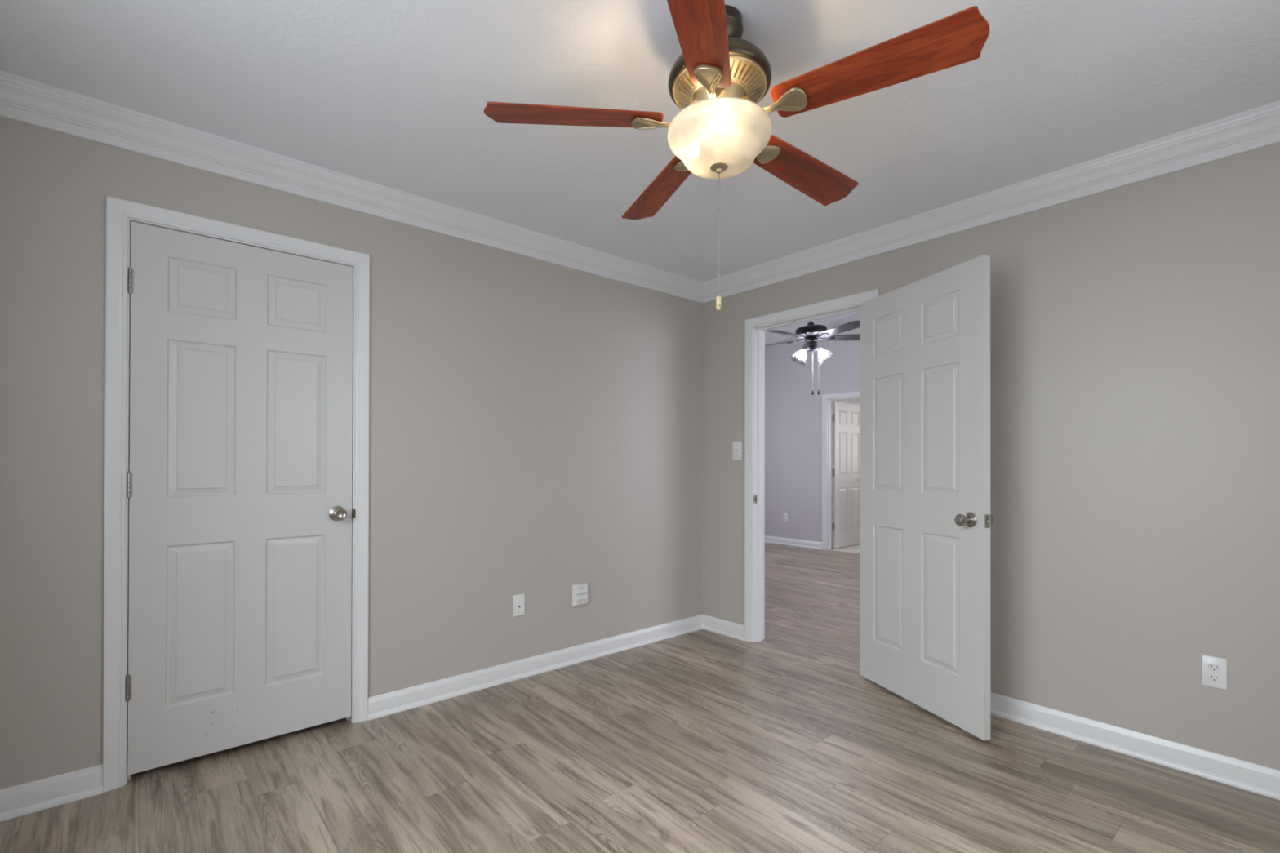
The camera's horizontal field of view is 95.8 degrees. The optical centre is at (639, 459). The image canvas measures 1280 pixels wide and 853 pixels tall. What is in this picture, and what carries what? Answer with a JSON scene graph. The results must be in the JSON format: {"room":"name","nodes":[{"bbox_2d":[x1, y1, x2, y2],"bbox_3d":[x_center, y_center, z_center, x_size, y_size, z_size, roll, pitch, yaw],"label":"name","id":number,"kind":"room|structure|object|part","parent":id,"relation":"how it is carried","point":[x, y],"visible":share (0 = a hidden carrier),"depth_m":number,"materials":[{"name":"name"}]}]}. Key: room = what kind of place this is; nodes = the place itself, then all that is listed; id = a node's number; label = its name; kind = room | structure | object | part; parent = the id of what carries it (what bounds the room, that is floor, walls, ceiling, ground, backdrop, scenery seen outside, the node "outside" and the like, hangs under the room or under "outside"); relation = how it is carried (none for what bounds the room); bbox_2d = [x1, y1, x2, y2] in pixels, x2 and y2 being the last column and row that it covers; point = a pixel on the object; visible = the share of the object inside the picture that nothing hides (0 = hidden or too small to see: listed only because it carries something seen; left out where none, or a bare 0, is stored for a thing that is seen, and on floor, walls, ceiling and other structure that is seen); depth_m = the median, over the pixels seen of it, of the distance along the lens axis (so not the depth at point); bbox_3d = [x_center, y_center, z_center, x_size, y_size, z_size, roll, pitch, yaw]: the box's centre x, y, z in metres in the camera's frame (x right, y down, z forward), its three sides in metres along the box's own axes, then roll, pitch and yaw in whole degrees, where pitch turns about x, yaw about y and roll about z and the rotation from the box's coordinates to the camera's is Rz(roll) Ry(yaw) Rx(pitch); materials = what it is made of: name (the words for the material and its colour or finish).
{"room":"empty bedroom","nodes":[
{"label":"empty bedroom","id":0,"kind":"room"},
{"bbox_2d":[0,116,702,789],"bbox_3d":[-0.991,-0.030,2.954,3.715,2.440,0.115,0,0,-41],"label":"wall","id":1,"kind":"structure","parent":0,"point":[535,426],"depth_m":2.81,"materials":[{"name":"beige paint"}]},
{"bbox_2d":[0,764,102,821],"bbox_3d":[-2.088,1.135,1.906,0.463,0.096,0.024,0,0,-41],"label":"baseboard","id":2,"kind":"structure","parent":1,"relation":"attached to","point":[20,800],"depth_m":1.97,"materials":[{"name":"white wood"}]},
{"bbox_2d":[102,195,369,792],"bbox_3d":[-1.616,0.123,2.399,0.888,2.126,0.132,0,0,-41],"label":"trim","id":3,"kind":"structure","parent":1,"relation":"attached to","point":[120,213],"depth_m":2.11,"materials":[{"name":"white wood"}]},
{"bbox_2d":[125,221,352,775],"bbox_3d":[-1.579,0.141,2.352,0.763,2.029,0.096,0,0,-41],"label":"door","id":4,"kind":"structure","parent":1,"relation":"in","point":[239,480],"depth_m":2.33,"materials":[{"name":"white paint"}]},
{"bbox_3d":[-1.344,0.239,2.565,0.066,0.066,0.014,0,0,-41],"label":"knob","id":5,"kind":"part","parent":4,"relation":"part of","materials":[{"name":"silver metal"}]},
{"bbox_2d":[0,70,703,303],"bbox_3d":[-0.887,-1.188,2.931,3.600,0.125,0.062,0,0,-41],"label":"trim","id":6,"kind":"structure","parent":1,"relation":"attached to","point":[22,100],"depth_m":2.42,"materials":[{"name":"white wood"}]},
{"bbox_2d":[513,593,524,617],"bbox_3d":[-0.659,0.797,3.158,0.070,0.117,0.009,0,0,-41],"label":"outlet","id":7,"kind":"object","parent":1,"relation":"attached to","point":[518,600],"visible":1,"depth_m":3.15,"materials":[{"name":"white plastic"}]},
{"bbox_2d":[368,613,702,720],"bbox_3d":[-0.395,1.145,3.377,2.250,0.096,0.024,0,0,-41],"label":"baseboard","id":8,"kind":"structure","parent":1,"relation":"attached to","point":[402,700],"depth_m":3.13,"materials":[{"name":"white wood"}]},
{"bbox_2d":[572,582,587,607],"bbox_3d":[-0.352,0.801,3.408,0.100,0.132,0.035,0,0,-41],"label":"outlet","id":9,"kind":"object","parent":1,"relation":"attached to","point":[580,591],"visible":1,"depth_m":3.39,"materials":[{"name":"white plastic"}]},
{"bbox_2d":[0,0,1279,282],"bbox_3d":[-0.060,-1.278,1.892,3.715,0.050,4.415,0,0,-41],"label":"ceiling","id":10,"kind":"structure","parent":0,"point":[393,94],"depth_m":1.95,"materials":[{"name":"paint"}]},
{"bbox_2d":[483,0,989,310],"bbox_3d":[0.265,-0.840,1.673,1.220,0.834,1.260,2,-2,-41],"label":"ceiling fan","id":11,"kind":"object","parent":10,"relation":"hanging from","point":[718,81],"visible":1,"depth_m":1.54,"materials":[{"name":"brown metal"}]},
{"bbox_3d":[-0.185,-0.962,1.621,0.497,0.006,0.137,1,11,-4],"label":"blade","id":12,"kind":"part","parent":11,"relation":"part of","materials":[{"name":"brown wood"}]},
{"bbox_3d":[0.074,-0.947,2.030,0.137,0.006,0.497,-13,3,-21],"label":"blade","id":13,"kind":"part","parent":11,"relation":"part of","materials":[{"name":"brown wood"}]},
{"bbox_3d":[0.124,-0.972,1.249,0.137,0.006,0.497,13,1,14],"label":"blade","id":14,"kind":"part","parent":11,"relation":"part of","materials":[{"name":"brown wood"}]},
{"bbox_3d":[0.224,-0.443,1.641,0.018,0.039,0.018,2,-2,-41],"label":"pull knob","id":15,"kind":"part","parent":11,"relation":"part of","materials":[{"name":"beige plastic"}]},
{"bbox_3d":[0.224,-0.639,1.642,0.004,0.356,0.004,0,0,27],"label":"pull chain","id":16,"kind":"part","parent":11,"relation":"part of","materials":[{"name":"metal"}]},
{"bbox_3d":[0.225,-0.884,1.645,0.292,0.107,0.292,2,-2,-41],"label":"lamp shade","id":17,"kind":"part","parent":11,"relation":"part of","materials":[{"name":"white glass"}]},
{"bbox_3d":[0.542,-0.947,1.910,0.497,0.006,0.137,2,-15,-40],"label":"blade","id":18,"kind":"part","parent":11,"relation":"part of","materials":[{"name":"brown wood"}]},
{"bbox_3d":[0.573,-0.962,1.427,0.497,0.006,0.137,-1,-15,32],"label":"blade","id":19,"kind":"part","parent":11,"relation":"part of","materials":[{"name":"brown wood"}]},
{"bbox_2d":[0,539,1279,852],"bbox_3d":[1.587,1.229,5.049,10.365,0.052,7.100,0,0,-41],"label":"floor","id":20,"kind":"structure","parent":0,"point":[702,740],"depth_m":2.15,"materials":[{"name":"beige plastic"}]},
{"bbox_2d":[764,311,860,542],"bbox_3d":[3.499,-0.834,6.781,0.115,4.100,6.600,0,0,-41],"label":"wall","id":21,"kind":"structure","parent":0,"point":[793,415],"depth_m":8.13,"materials":[{"name":"grey paint"}]},
{"bbox_2d":[783,512,787,520],"bbox_3d":[2.089,0.822,8.299,0.007,0.118,0.070,0,0,-41],"label":"wall outlet","id":22,"kind":"object","parent":21,"relation":"attached to","point":[785,514],"visible":1,"depth_m":8.29,"materials":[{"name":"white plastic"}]},
{"bbox_2d":[764,535,822,549],"bbox_3d":[1.875,1.173,8.530,0.024,0.096,1.823,0,0,-41],"label":"baseboard","id":23,"kind":"structure","parent":21,"relation":"attached to","point":[793,542],"depth_m":8.18,"materials":[{"name":"white wood"}]},
{"bbox_2d":[764,311,860,346],"bbox_3d":[1.999,-2.084,5.482,3.865,1.070,6.800,0,0,-41],"label":"ceiling","id":24,"kind":"structure","parent":0,"point":[771,338],"depth_m":7.85,"materials":[{"name":"paint"}]},
{"bbox_2d":[764,320,860,395],"bbox_3d":[1.700,-1.318,5.551,1.211,1.400,1.267,0,0,-6],"label":"ceiling fan","id":25,"kind":"object","parent":24,"relation":"hanging from","point":[811,333],"visible":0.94,"depth_m":5.49,"materials":[{"name":"brown metal"}]},
{"bbox_3d":[1.280,-1.143,5.755,0.475,0.006,0.140,-3,12,30],"label":"blade","id":26,"kind":"part","parent":25,"relation":"part of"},
{"bbox_3d":[1.332,-1.147,5.262,0.475,0.006,0.140,-3,12,-42],"label":"blade","id":27,"kind":"part","parent":25,"relation":"part of","materials":[{"name":"black laminate"}]},
{"bbox_3d":[1.518,-0.982,5.545,0.152,0.165,0.155,-3,0,-41],"label":"lamp shade","id":28,"kind":"part","parent":25,"relation":"part of","materials":[{"name":"clear glass"}]},
{"bbox_3d":[1.548,-1.006,5.545,0.066,0.089,0.063,-3,0,-41],"label":"light bulb","id":29,"kind":"part","parent":25,"relation":"part of","materials":[{"name":"white"}]},
{"bbox_3d":[1.733,-1.164,5.958,0.140,0.006,0.475,-15,-3,12],"label":"blade","id":30,"kind":"part","parent":25,"relation":"part of","materials":[{"name":"black laminate"}]},
{"bbox_3d":[1.657,-0.854,5.543,0.002,0.375,0.002,0,0,-41],"label":"pull chain","id":31,"kind":"part","parent":25,"relation":"part of","materials":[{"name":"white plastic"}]},
{"bbox_3d":[1.758,-1.017,5.543,0.066,0.089,0.063,-3,0,-41],"label":"light bulb","id":32,"kind":"part","parent":25,"relation":"part of","materials":[{"name":"white"}]},
{"bbox_3d":[1.790,-0.995,5.543,0.152,0.165,0.155,-3,0,-41],"label":"lamp shade","id":33,"kind":"part","parent":25,"relation":"part of","materials":[{"name":"clear glass"}]},
{"bbox_3d":[1.818,-1.171,5.159,0.140,0.006,0.475,10,-6,-23],"label":"blade","id":34,"kind":"part","parent":25,"relation":"part of","materials":[{"name":"black laminate"}]},
{"bbox_3d":[2.066,-1.181,5.589,0.475,0.006,0.140,-3,-12,-6],"label":"blade","id":35,"kind":"part","parent":25,"relation":"part of","materials":[{"name":"black laminate"}]},
{"bbox_2d":[822,391,860,550],"bbox_3d":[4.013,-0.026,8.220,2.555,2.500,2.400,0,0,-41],"label":"door frame","id":36,"kind":"structure","parent":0,"point":[853,401],"depth_m":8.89,"materials":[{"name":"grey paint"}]},
{"bbox_2d":[831,401,859,548],"bbox_3d":[2.944,0.209,8.103,0.773,2.000,0.099,0,0,-41],"label":"door","id":37,"kind":"structure","parent":36,"relation":"in","point":[846,416],"depth_m":8.05,"materials":[{"name":"white paint"}]},
{"bbox_2d":[702,142,1279,770],"bbox_3d":[0.511,-0.852,4.152,0.115,4.100,7.050,0,0,-41],"label":"wall","id":38,"kind":"structure","parent":0,"point":[1135,328],"depth_m":2.36,"materials":[{"name":"beige paint"}]},
{"bbox_2d":[702,613,744,640],"bbox_3d":[0.566,1.150,3.969,0.024,0.096,0.390,0,0,-41],"label":"baseboard","id":39,"kind":"structure","parent":38,"relation":"attached to","point":[726,628],"depth_m":3.96,"materials":[{"name":"white wood"}]},
{"bbox_2d":[732,441,742,460],"bbox_3d":[0.649,-0.059,3.886,0.019,0.124,0.078,0,0,-41],"label":"light switch","id":40,"kind":"object","parent":38,"relation":"attached to","point":[736,446],"visible":1,"depth_m":3.88,"materials":[{"name":"white plastic"}]},
{"bbox_2d":[744,288,879,642],"bbox_3d":[1.041,0.135,3.522,0.132,2.124,0.914,0,0,-41],"label":"trim","id":41,"kind":"structure","parent":38,"relation":"attached to","point":[755,327],"depth_m":3.80,"materials":[{"name":"white wood"}]},
{"bbox_2d":[859,254,993,740],"bbox_3d":[1.338,0.158,2.795,0.168,2.032,0.806,0,0,-17],"label":"door","id":42,"kind":"structure","parent":38,"relation":"in","point":[926,519],"depth_m":2.70,"materials":[{"name":"white paint"}]},
{"bbox_3d":[1.413,0.258,2.476,0.014,0.066,0.066,0,0,-17],"label":"knob","id":43,"kind":"part","parent":42,"relation":"part of","materials":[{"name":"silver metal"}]},
{"bbox_3d":[1.456,0.258,2.421,0.025,0.058,0.002,0,0,-17],"label":"latch plate","id":44,"kind":"part","parent":42,"relation":"part of","materials":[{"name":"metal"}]},
{"bbox_2d":[702,100,1279,303],"bbox_3d":[1.560,-1.183,2.812,0.062,0.125,3.450,0,0,-41],"label":"trim","id":45,"kind":"structure","parent":38,"relation":"attached to","point":[1258,127],"depth_m":2.56,"materials":[{"name":"white wood"}]},
{"bbox_2d":[990,692,1279,799],"bbox_3d":[1.997,1.145,2.323,0.024,0.096,2.147,0,0,-41],"label":"baseboard","id":46,"kind":"structure","parent":38,"relation":"attached to","point":[1241,774],"depth_m":2.30,"materials":[{"name":"white wood"}]},
{"bbox_2d":[1201,654,1227,690],"bbox_3d":[2.149,0.796,2.162,0.007,0.116,0.070,0,0,-41],"label":"wall outlet","id":47,"kind":"object","parent":38,"relation":"attached to","point":[1214,669],"visible":1,"depth_m":2.16,"materials":[{"name":"white plastic"}]},
{"bbox_2d":[1207,662,1220,671],"bbox_3d":[2.147,0.777,2.161,0.003,0.027,0.034,0,0,-41],"label":"socket","id":48,"kind":"object","parent":47,"relation":"attached to","point":[1211,667],"depth_m":2.16,"materials":[{"name":"white plastic"}]},
{"bbox_2d":[1208,673,1220,682],"bbox_3d":[2.147,0.816,2.161,0.003,0.027,0.034,0,0,-41],"label":"socket","id":49,"kind":"object","parent":47,"relation":"attached to","point":[1212,677],"depth_m":2.16,"materials":[{"name":"white plastic"}]}
]}

